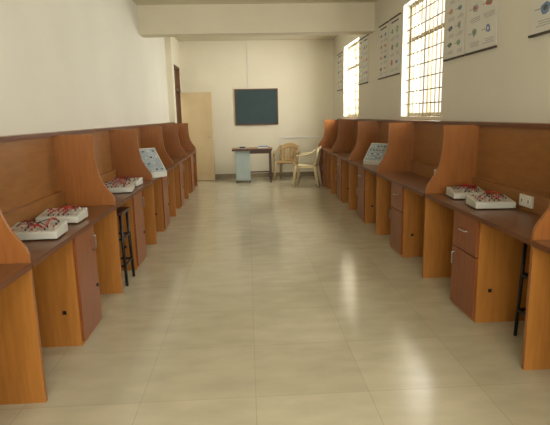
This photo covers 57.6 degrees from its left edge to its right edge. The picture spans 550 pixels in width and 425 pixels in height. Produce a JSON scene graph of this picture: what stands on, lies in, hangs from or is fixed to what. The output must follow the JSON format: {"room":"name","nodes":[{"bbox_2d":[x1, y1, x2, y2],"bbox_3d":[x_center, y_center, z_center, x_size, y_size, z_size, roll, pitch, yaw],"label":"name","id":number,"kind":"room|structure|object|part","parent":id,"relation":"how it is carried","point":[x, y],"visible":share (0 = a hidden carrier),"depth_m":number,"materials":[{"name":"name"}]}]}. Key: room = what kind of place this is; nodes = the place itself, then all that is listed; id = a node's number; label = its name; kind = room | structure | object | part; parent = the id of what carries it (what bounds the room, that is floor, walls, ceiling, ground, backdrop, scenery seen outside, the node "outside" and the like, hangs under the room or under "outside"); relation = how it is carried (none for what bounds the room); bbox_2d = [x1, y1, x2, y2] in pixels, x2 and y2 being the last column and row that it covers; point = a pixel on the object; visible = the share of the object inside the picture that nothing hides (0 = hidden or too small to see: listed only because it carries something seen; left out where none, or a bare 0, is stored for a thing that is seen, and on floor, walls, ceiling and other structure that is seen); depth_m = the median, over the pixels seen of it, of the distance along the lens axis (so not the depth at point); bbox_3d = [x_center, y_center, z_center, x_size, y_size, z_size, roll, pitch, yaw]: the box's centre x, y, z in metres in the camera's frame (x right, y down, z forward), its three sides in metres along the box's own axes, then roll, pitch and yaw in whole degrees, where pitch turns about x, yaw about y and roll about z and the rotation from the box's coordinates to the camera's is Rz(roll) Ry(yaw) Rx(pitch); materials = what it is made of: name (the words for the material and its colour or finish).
{"room":"electronics workshop","nodes":[
{"label":"electronics workshop","id":0,"kind":"room"},
{"bbox_2d":[0,0,180,135],"bbox_3d":[-1.944,-0.871,4.058,0.420,3.150,15.500,-2,11,-3],"label":"wall","id":1,"kind":"structure","parent":0,"point":[66,65],"depth_m":4.90,"materials":[{"name":"paint"}]},
{"bbox_2d":[174,65,181,122],"bbox_3d":[-2.176,-1.933,11.133,0.135,2.550,0.760,-2,11,-3],"label":"door","id":2,"kind":"structure","parent":1,"relation":"in","point":[176,69],"depth_m":11.28,"materials":[{"name":"brown wood"}]},
{"bbox_2d":[180,92,214,179],"bbox_3d":[-1.764,-1.721,11.413,0.720,1.990,0.087,1,11,10],"label":"door leaf","id":3,"kind":"structure","parent":2,"relation":"attached to","point":[196,107],"depth_m":11.37,"materials":[{"name":"paint"}]},
{"bbox_2d":[132,0,376,40],"bbox_3d":[-0.154,-2.525,3.840,4.480,0.100,15.900,-2,11,-3],"label":"ceiling","id":4,"kind":"structure","parent":0,"point":[137,2],"depth_m":7.70,"materials":[{"name":"paint"}]},
{"bbox_2d":[137,2,374,37],"bbox_3d":[-0.275,-3.043,7.915,3.680,0.430,0.300,-2,11,-3],"label":"ceiling beam","id":5,"kind":"structure","parent":4,"relation":"attached to","point":[283,19],"depth_m":7.77,"materials":[{"name":"paint"}]},
{"bbox_2d":[178,39,333,173],"bbox_3d":[-0.551,-2.414,11.845,4.480,3.150,0.200,-2,11,-3],"label":"wall","id":6,"kind":"structure","parent":0,"point":[302,71],"depth_m":11.66,"materials":[{"name":"paint"}]},
{"bbox_2d":[234,88,277,124],"bbox_3d":[-0.431,-2.471,11.708,1.010,0.830,0.059,-2,11,-3],"label":"chalkboard","id":7,"kind":"object","parent":6,"relation":"attached to","point":[252,106],"visible":1,"depth_m":11.71,"materials":[{"name":"green wood"}]},
{"bbox_2d":[215,171,317,177],"bbox_3d":[-0.352,-0.902,12.040,3.560,0.100,0.012,-2,11,-3],"label":"baseboard","id":8,"kind":"structure","parent":6,"relation":"attached to","point":[311,173],"depth_m":12.04,"materials":[{"name":"stone"}]},
{"bbox_2d":[280,136,322,144],"bbox_3d":[0.771,-1.595,11.963,1.280,0.440,0.025,-2,11,-3],"label":"trim","id":9,"kind":"structure","parent":6,"relation":"attached to","point":[308,136],"depth_m":11.91,"materials":[{"name":"white plastic"}]},
{"bbox_2d":[0,176,549,424],"bbox_3d":[-0.082,0.665,4.458,4.480,0.100,15.900,-2,11,-3],"label":"floor","id":10,"kind":"structure","parent":0,"point":[262,301],"depth_m":3.30,"materials":[{"name":"tile"}]},
{"bbox_2d":[0,263,31,290],"bbox_3d":[-1.415,0.494,1.671,0.546,1.357,1.653,-2,11,-3],"label":"study carrel","id":11,"kind":"object","parent":10,"relation":"on","point":[9,273],"visible":1,"depth_m":2.35,"materials":[{"name":"brown wood"}]},
{"bbox_2d":[0,132,116,404],"bbox_3d":[-1.506,0.182,3.289,0.546,1.357,1.653,-2,11,-3],"label":"study carrel","id":12,"kind":"object","parent":10,"relation":"on","point":[57,302],"visible":0.98,"depth_m":3.19,"materials":[{"name":"brown wood"}]},
{"bbox_3d":[-1.737,-0.464,3.153,0.113,0.028,1.650,-2,11,-3],"label":"cap rail","id":13,"kind":"part","parent":12,"relation":"part of","materials":[{"name":"brown wood"}]},
{"bbox_3d":[-1.711,0.199,3.282,0.020,1.335,1.650,-2,11,-3],"label":"panel","id":14,"kind":"part","parent":12,"relation":"part of","materials":[{"name":"brown wood"}]},
{"bbox_2d":[11,217,67,239],"bbox_3d":[-1.440,0.092,3.017,0.300,0.113,0.220,-2,11,-6],"label":"electronics trainer kit","id":15,"kind":"object","parent":12,"relation":"on","point":[31,230],"visible":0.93,"depth_m":2.96,"materials":[{"name":"white plastic"}]},
{"bbox_3d":[-1.441,0.086,3.016,0.270,0.024,0.190,-2,11,-6],"label":"printed panel","id":16,"kind":"part","parent":15,"relation":"part of","materials":[{"name":"white plastic"}]},
{"bbox_2d":[35,204,87,222],"bbox_3d":[-1.476,0.006,3.467,0.280,0.114,0.220,-2,11,-3],"label":"electronics trainer kit","id":17,"kind":"object","parent":12,"relation":"on","point":[72,215],"visible":0.84,"depth_m":3.42,"materials":[{"name":"white plastic"}]},
{"bbox_3d":[-1.476,-0.001,3.466,0.250,0.024,0.190,-2,11,-3],"label":"printed panel","id":18,"kind":"part","parent":17,"relation":"part of","materials":[{"name":"white plastic"}]},
{"bbox_3d":[-1.266,0.464,3.389,0.019,0.695,0.388,-2,11,-3],"label":"pedestal door","id":19,"kind":"part","parent":12,"relation":"part of","materials":[{"name":"red wood"}]},
{"bbox_3d":[-1.254,0.334,3.510,0.030,0.388,0.028,-2,11,-3],"label":"pedestal handle","id":20,"kind":"part","parent":12,"relation":"part of","materials":[{"name":"metal"}]},
{"bbox_2d":[45,128,153,293],"bbox_3d":[-1.597,-0.130,4.907,0.546,1.357,1.653,-2,11,-3],"label":"study carrel","id":21,"kind":"object","parent":10,"relation":"on","point":[83,159],"visible":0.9,"depth_m":4.15,"materials":[{"name":"brown wood"}]},
{"bbox_3d":[-1.828,-0.775,4.771,0.113,0.028,1.650,-2,11,-3],"label":"cap rail","id":22,"kind":"part","parent":21,"relation":"part of","materials":[{"name":"brown wood"}]},
{"bbox_3d":[-1.802,-0.113,4.900,0.020,1.335,1.650,-2,11,-3],"label":"panel","id":23,"kind":"part","parent":21,"relation":"part of","materials":[{"name":"brown wood"}]},
{"bbox_2d":[104,179,134,192],"bbox_3d":[-1.522,-0.254,4.812,0.300,0.114,0.220,-3,11,-8],"label":"electronics trainer kit","id":24,"kind":"object","parent":21,"relation":"on","point":[115,187],"visible":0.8,"depth_m":4.76,"materials":[{"name":"white plastic"}]},
{"bbox_3d":[-1.522,-0.261,4.811,0.270,0.024,0.190,-3,11,-8],"label":"printed panel","id":25,"kind":"part","parent":24,"relation":"part of","materials":[{"name":"white plastic"}]},
{"bbox_2d":[108,175,142,186],"bbox_3d":[-1.565,-0.335,5.233,0.300,0.114,0.220,-1,11,3],"label":"electronics trainer kit","id":26,"kind":"object","parent":21,"relation":"on","point":[137,181],"visible":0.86,"depth_m":5.20,"materials":[{"name":"white plastic"}]},
{"bbox_3d":[-1.565,-0.341,5.231,0.270,0.024,0.190,-1,11,3],"label":"printed panel","id":27,"kind":"part","parent":26,"relation":"part of","materials":[{"name":"white plastic"}]},
{"bbox_3d":[-1.357,0.152,5.007,0.019,0.695,0.388,-2,11,-3],"label":"pedestal door","id":28,"kind":"part","parent":21,"relation":"part of","materials":[{"name":"red wood"}]},
{"bbox_2d":[116,207,134,285],"bbox_3d":[-1.457,0.304,4.485,0.296,0.660,0.296,-2,11,-3],"label":"stool","id":29,"kind":"object","parent":10,"relation":"on","point":[120,211],"visible":0.47,"depth_m":4.43,"materials":[{"name":"black metal"}]},
{"bbox_3d":[-1.464,-0.008,4.424,0.294,0.025,0.294,-2,11,-3],"label":"seat","id":30,"kind":"part","parent":29,"relation":"part of","materials":[{"name":"brown wood"}]},
{"bbox_2d":[107,125,173,244],"bbox_3d":[-1.689,-0.442,6.524,0.546,1.357,1.653,-2,11,-3],"label":"study carrel","id":31,"kind":"object","parent":10,"relation":"on","point":[125,141],"visible":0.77,"depth_m":5.73,"materials":[{"name":"brown wood"}]},
{"bbox_3d":[-1.920,-1.087,6.388,0.113,0.028,1.650,-2,11,-3],"label":"cap rail","id":32,"kind":"part","parent":31,"relation":"part of","materials":[{"name":"brown wood"}]},
{"bbox_3d":[-1.893,-0.425,6.518,0.020,1.335,1.650,-2,11,-3],"label":"panel","id":33,"kind":"part","parent":31,"relation":"part of","materials":[{"name":"brown wood"}]},
{"bbox_2d":[139,148,166,177],"bbox_3d":[-1.515,-0.584,5.919,0.241,0.338,0.380,8,14,40],"label":"panel","id":34,"kind":"object","parent":31,"relation":"on","point":[152,161],"visible":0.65,"depth_m":5.95,"materials":[{"name":"grey plastic"}]},
{"bbox_3d":[-1.448,-0.160,6.625,0.019,0.695,0.388,-2,11,-3],"label":"pedestal door","id":35,"kind":"part","parent":31,"relation":"part of","materials":[{"name":"red wood"}]},
{"bbox_2d":[140,123,186,216],"bbox_3d":[-1.780,-0.754,8.142,0.546,1.357,1.653,-2,11,-3],"label":"study carrel","id":36,"kind":"object","parent":10,"relation":"on","point":[151,134],"visible":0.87,"depth_m":7.38,"materials":[{"name":"brown wood"}]},
{"bbox_3d":[-2.011,-1.399,8.006,0.113,0.028,1.650,-2,11,-3],"label":"cap rail","id":37,"kind":"part","parent":36,"relation":"part of","materials":[{"name":"brown wood"}]},
{"bbox_3d":[-1.540,-0.472,8.242,0.019,0.695,0.388,-2,11,-3],"label":"pedestal door","id":38,"kind":"part","parent":36,"relation":"part of","materials":[{"name":"red wood"}]},
{"bbox_2d":[156,122,197,198],"bbox_3d":[-1.872,-1.068,9.771,0.546,1.357,1.675,-2,11,-3],"label":"study carrel","id":39,"kind":"object","parent":10,"relation":"on","point":[177,142],"visible":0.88,"depth_m":9.08,"materials":[{"name":"brown wood"}]},
{"bbox_3d":[-1.631,-0.784,9.860,0.019,0.695,0.388,-2,11,-3],"label":"pedestal door","id":40,"kind":"part","parent":39,"relation":"part of","materials":[{"name":"red wood"}]},
{"bbox_2d":[232,146,271,182],"bbox_3d":[-0.505,-1.089,11.183,0.880,0.800,0.545,-2,11,-3],"label":"table","id":41,"kind":"object","parent":10,"relation":"on","point":[242,154],"visible":1,"depth_m":10.96,"materials":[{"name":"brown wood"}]},
{"bbox_2d":[273,143,300,180],"bbox_3d":[0.285,-1.175,11.488,0.586,0.823,0.572,2,11,17],"label":"armchair","id":42,"kind":"object","parent":10,"relation":"on","point":[291,147],"visible":0.92,"depth_m":11.63,"materials":[{"name":"beige plastic"}]},
{"bbox_3d":[0.276,-1.173,11.459,0.440,0.043,0.420,2,11,17],"label":"seat","id":43,"kind":"part","parent":42,"relation":"part of","materials":[{"name":"beige plastic"}]},
{"bbox_3d":[0.339,-1.406,11.640,0.433,0.430,0.168,2,11,17],"label":"backrest","id":44,"kind":"part","parent":42,"relation":"part of","materials":[{"name":"beige plastic"}]},
{"bbox_2d":[292,146,321,186],"bbox_3d":[0.682,-0.963,10.352,0.572,0.823,0.586,1,11,13],"label":"armchair","id":45,"kind":"object","parent":10,"relation":"on","point":[317,151],"visible":1,"depth_m":10.18,"materials":[{"name":"beige plastic"}]},
{"bbox_3d":[0.652,-0.968,10.359,0.420,0.043,0.440,1,11,13],"label":"seat","id":46,"kind":"part","parent":45,"relation":"part of","materials":[{"name":"beige plastic"}]},
{"bbox_3d":[0.875,-1.152,10.270,0.168,0.430,0.433,1,11,13],"label":"backrest","id":47,"kind":"part","parent":45,"relation":"part of","materials":[{"name":"beige plastic"}]},
{"bbox_2d":[318,118,354,193],"bbox_3d":[1.238,-1.185,10.010,0.566,1.357,1.675,-2,11,-3],"label":"study carrel","id":48,"kind":"object","parent":10,"relation":"on","point":[339,134],"visible":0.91,"depth_m":9.49,"materials":[{"name":"brown wood"}]},
{"bbox_3d":[0.999,-0.885,10.075,0.019,0.695,0.388,-2,11,-3],"label":"pedestal door","id":49,"kind":"part","parent":48,"relation":"part of","materials":[{"name":"red wood"}]},
{"bbox_2d":[331,119,378,209],"bbox_3d":[1.330,-0.871,8.382,0.566,1.357,1.653,-2,11,-3],"label":"study carrel","id":50,"kind":"object","parent":10,"relation":"on","point":[366,130],"visible":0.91,"depth_m":7.62,"materials":[{"name":"brown wood"}]},
{"bbox_3d":[1.090,-0.573,8.457,0.019,0.695,0.388,-2,11,-3],"label":"pedestal door","id":51,"kind":"part","parent":50,"relation":"part of","materials":[{"name":"red wood"}]},
{"bbox_3d":[1.525,-0.867,8.395,0.020,1.335,1.650,-2,11,-3],"label":"panel","id":52,"kind":"part","parent":50,"relation":"part of","materials":[{"name":"brown wood"}]},
{"bbox_3d":[1.531,-1.530,8.267,0.133,0.028,1.650,-2,11,-3],"label":"cap rail","id":53,"kind":"part","parent":50,"relation":"part of","materials":[{"name":"brown wood"}]},
{"bbox_2d":[348,119,414,234],"bbox_3d":[1.421,-0.559,6.764,0.566,1.357,1.653,-2,11,-3],"label":"study carrel","id":54,"kind":"object","parent":10,"relation":"on","point":[374,191],"visible":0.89,"depth_m":6.01,"materials":[{"name":"brown wood"}]},
{"bbox_3d":[1.181,-0.261,6.840,0.019,0.695,0.388,-2,11,-3],"label":"pedestal door","id":55,"kind":"part","parent":54,"relation":"part of","materials":[{"name":"red wood"}]},
{"bbox_2d":[363,143,387,164],"bbox_3d":[1.385,-0.796,6.815,0.181,0.283,0.320,-9,13,-35],"label":"panel","id":56,"kind":"object","parent":54,"relation":"on","point":[376,152],"visible":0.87,"depth_m":6.80,"materials":[{"name":"grey plastic"}]},
{"bbox_3d":[1.616,-0.555,6.777,0.020,1.335,1.650,-2,11,-3],"label":"panel","id":57,"kind":"part","parent":54,"relation":"part of","materials":[{"name":"brown wood"}]},
{"bbox_3d":[1.622,-1.218,6.650,0.133,0.028,1.650,-2,11,-3],"label":"cap rail","id":58,"kind":"part","parent":54,"relation":"part of","materials":[{"name":"brown wood"}]},
{"bbox_2d":[376,120,478,277],"bbox_3d":[1.512,-0.247,5.146,0.566,1.357,1.653,-2,11,-3],"label":"study carrel","id":59,"kind":"object","parent":10,"relation":"on","point":[445,152],"visible":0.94,"depth_m":4.45,"materials":[{"name":"brown wood"}]},
{"bbox_3d":[1.272,0.051,5.222,0.019,0.695,0.388,-2,11,-3],"label":"pedestal door","id":60,"kind":"part","parent":59,"relation":"part of","materials":[{"name":"red wood"}]},
{"bbox_3d":[1.707,-0.243,5.160,0.020,1.335,1.650,-2,11,-3],"label":"panel","id":61,"kind":"part","parent":59,"relation":"part of","materials":[{"name":"brown wood"}]},
{"bbox_3d":[1.714,-0.906,5.032,0.133,0.028,1.650,-2,11,-3],"label":"cap rail","id":62,"kind":"part","parent":59,"relation":"part of","materials":[{"name":"brown wood"}]},
{"bbox_2d":[425,122,549,369],"bbox_3d":[1.604,0.065,3.529,0.566,1.357,1.653,-2,11,-3],"label":"study carrel","id":63,"kind":"object","parent":10,"relation":"on","point":[514,157],"visible":0.98,"depth_m":3.44,"materials":[{"name":"brown wood"}]},
{"bbox_3d":[1.337,0.259,3.629,0.030,0.302,0.212,-2,11,-3],"label":"pedestal handle","id":64,"kind":"part","parent":63,"relation":"part of","materials":[{"name":"metal"}]},
{"bbox_3d":[1.363,0.362,3.604,0.019,0.695,0.388,-2,11,-3],"label":"pedestal door","id":65,"kind":"part","parent":63,"relation":"part of","materials":[{"name":"red wood"}]},
{"bbox_2d":[446,184,486,198],"bbox_3d":[1.554,-0.174,4.062,0.260,0.105,0.220,-1,11,3],"label":"electronics trainer kit","id":66,"kind":"object","parent":63,"relation":"on","point":[456,192],"visible":0.83,"depth_m":4.03,"materials":[{"name":"white plastic"}]},
{"bbox_3d":[1.554,-0.185,4.060,0.230,0.024,0.190,-1,11,3],"label":"printed panel","id":67,"kind":"part","parent":66,"relation":"part of","materials":[{"name":"white plastic"}]},
{"bbox_2d":[466,191,515,208],"bbox_3d":[1.568,-0.097,3.639,0.280,0.114,0.220,-1,11,3],"label":"electronics trainer kit","id":68,"kind":"object","parent":63,"relation":"on","point":[488,201],"visible":1,"depth_m":3.57,"materials":[{"name":"white plastic"}]},
{"bbox_3d":[1.567,-0.103,3.638,0.250,0.024,0.190,-1,11,3],"label":"printed panel","id":69,"kind":"part","parent":68,"relation":"part of","materials":[{"name":"white plastic"}]},
{"bbox_3d":[1.805,-0.595,3.414,0.133,0.028,1.650,-2,11,-3],"label":"cap rail","id":70,"kind":"part","parent":63,"relation":"part of","materials":[{"name":"brown wood"}]},
{"bbox_3d":[1.798,0.069,3.542,0.020,1.335,1.650,-2,11,-3],"label":"panel","id":71,"kind":"part","parent":63,"relation":"part of","materials":[{"name":"brown wood"}]},
{"bbox_3d":[1.738,-0.080,3.464,0.018,0.080,0.160,-2,11,-3],"label":"socket plate","id":72,"kind":"part","parent":63,"relation":"part of","materials":[{"name":"white plastic"}]},
{"bbox_2d":[513,241,530,335],"bbox_3d":[1.689,0.500,3.109,0.256,0.660,0.256,-2,11,-3],"label":"stool","id":73,"kind":"object","parent":10,"relation":"on","point":[523,275],"visible":0.26,"depth_m":3.20,"materials":[{"name":"black metal"}]},
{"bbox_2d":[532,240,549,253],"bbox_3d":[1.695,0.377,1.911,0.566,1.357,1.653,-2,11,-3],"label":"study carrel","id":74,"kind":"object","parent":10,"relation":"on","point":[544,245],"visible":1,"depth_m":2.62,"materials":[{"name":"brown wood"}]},
{"bbox_2d":[334,0,549,122],"bbox_3d":[1.939,-0.997,4.252,0.240,3.150,15.500,-2,11,-3],"label":"wall","id":75,"kind":"structure","parent":0,"point":[509,81],"depth_m":4.62,"materials":[{"name":"paint"}]},
{"bbox_2d":[337,52,342,90],"bbox_3d":[1.409,-3.055,10.878,0.019,0.778,0.590,-2,11,-3],"label":"chart","id":76,"kind":"object","parent":75,"relation":"attached to","point":[340,55],"visible":1,"depth_m":10.82,"materials":[{"name":"paper"}]},
{"bbox_2d":[346,40,358,115],"bbox_3d":[1.556,-2.604,9.821,0.022,1.400,1.430,-2,11,-3],"label":"window grille","id":77,"kind":"object","parent":75,"relation":"attached to","point":[352,51],"visible":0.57,"depth_m":9.94,"materials":[{"name":"metal"}]},
{"bbox_2d":[349,42,358,115],"bbox_3d":[1.612,-2.605,9.824,0.050,1.400,1.430,-2,11,-3],"label":"frame","id":78,"kind":"object","parent":75,"relation":"attached to","point":[356,42],"visible":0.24,"depth_m":9.93,"materials":[{"name":"paint"}]},
{"bbox_2d":[358,38,362,84],"bbox_3d":[1.521,-2.672,8.893,0.019,0.778,0.300,-2,11,-3],"label":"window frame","id":79,"kind":"structure","parent":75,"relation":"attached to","point":[360,41],"depth_m":8.87,"materials":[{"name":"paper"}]},
{"bbox_2d":[362,34,368,83],"bbox_3d":[1.541,-2.603,8.535,0.019,0.778,0.370,-2,11,-3],"label":"chart","id":80,"kind":"object","parent":75,"relation":"attached to","point":[365,38],"visible":1,"depth_m":8.52,"materials":[{"name":"paper"}]},
{"bbox_2d":[378,21,388,79],"bbox_3d":[1.604,-2.389,7.422,0.019,0.778,0.500,-2,11,-3],"label":"chart","id":81,"kind":"object","parent":75,"relation":"attached to","point":[383,29],"visible":1,"depth_m":7.40,"materials":[{"name":"paper"}]},
{"bbox_2d":[388,13,400,76],"bbox_3d":[1.636,-2.279,6.854,0.019,0.778,0.500,-2,11,-3],"label":"chart","id":82,"kind":"object","parent":75,"relation":"attached to","point":[395,22],"visible":1,"depth_m":6.83,"materials":[{"name":"paper"}]},
{"bbox_2d":[405,0,444,115],"bbox_3d":[1.778,-1.845,5.885,0.022,1.400,1.400,-2,11,-3],"label":"window grille","id":83,"kind":"object","parent":75,"relation":"attached to","point":[434,2],"visible":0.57,"depth_m":5.91,"materials":[{"name":"metal"}]},
{"bbox_2d":[408,0,443,115],"bbox_3d":[1.834,-1.847,5.888,0.050,1.400,1.400,-2,11,-3],"label":"frame","id":84,"kind":"object","parent":75,"relation":"attached to","point":[424,1],"visible":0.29,"depth_m":5.98,"materials":[{"name":"paint"}]},
{"bbox_2d":[443,0,465,61],"bbox_3d":[1.748,-1.895,4.859,0.019,0.778,0.470,-2,11,-3],"label":"chart","id":85,"kind":"object","parent":75,"relation":"attached to","point":[456,9],"visible":1,"depth_m":4.87,"materials":[{"name":"paper"}]},
{"bbox_2d":[464,0,498,55],"bbox_3d":[1.780,-1.787,4.300,0.019,0.778,0.590,-2,11,-3],"label":"chart","id":86,"kind":"object","parent":75,"relation":"attached to","point":[482,21],"visible":1,"depth_m":4.32,"materials":[{"name":"paper"}]},
{"bbox_2d":[528,0,549,37],"bbox_3d":[1.841,-1.579,3.221,0.019,0.778,0.630,-2,11,-3],"label":"chart","id":87,"kind":"object","parent":75,"relation":"attached to","point":[540,22],"visible":1,"depth_m":3.46,"materials":[{"name":"paper"}]}
]}

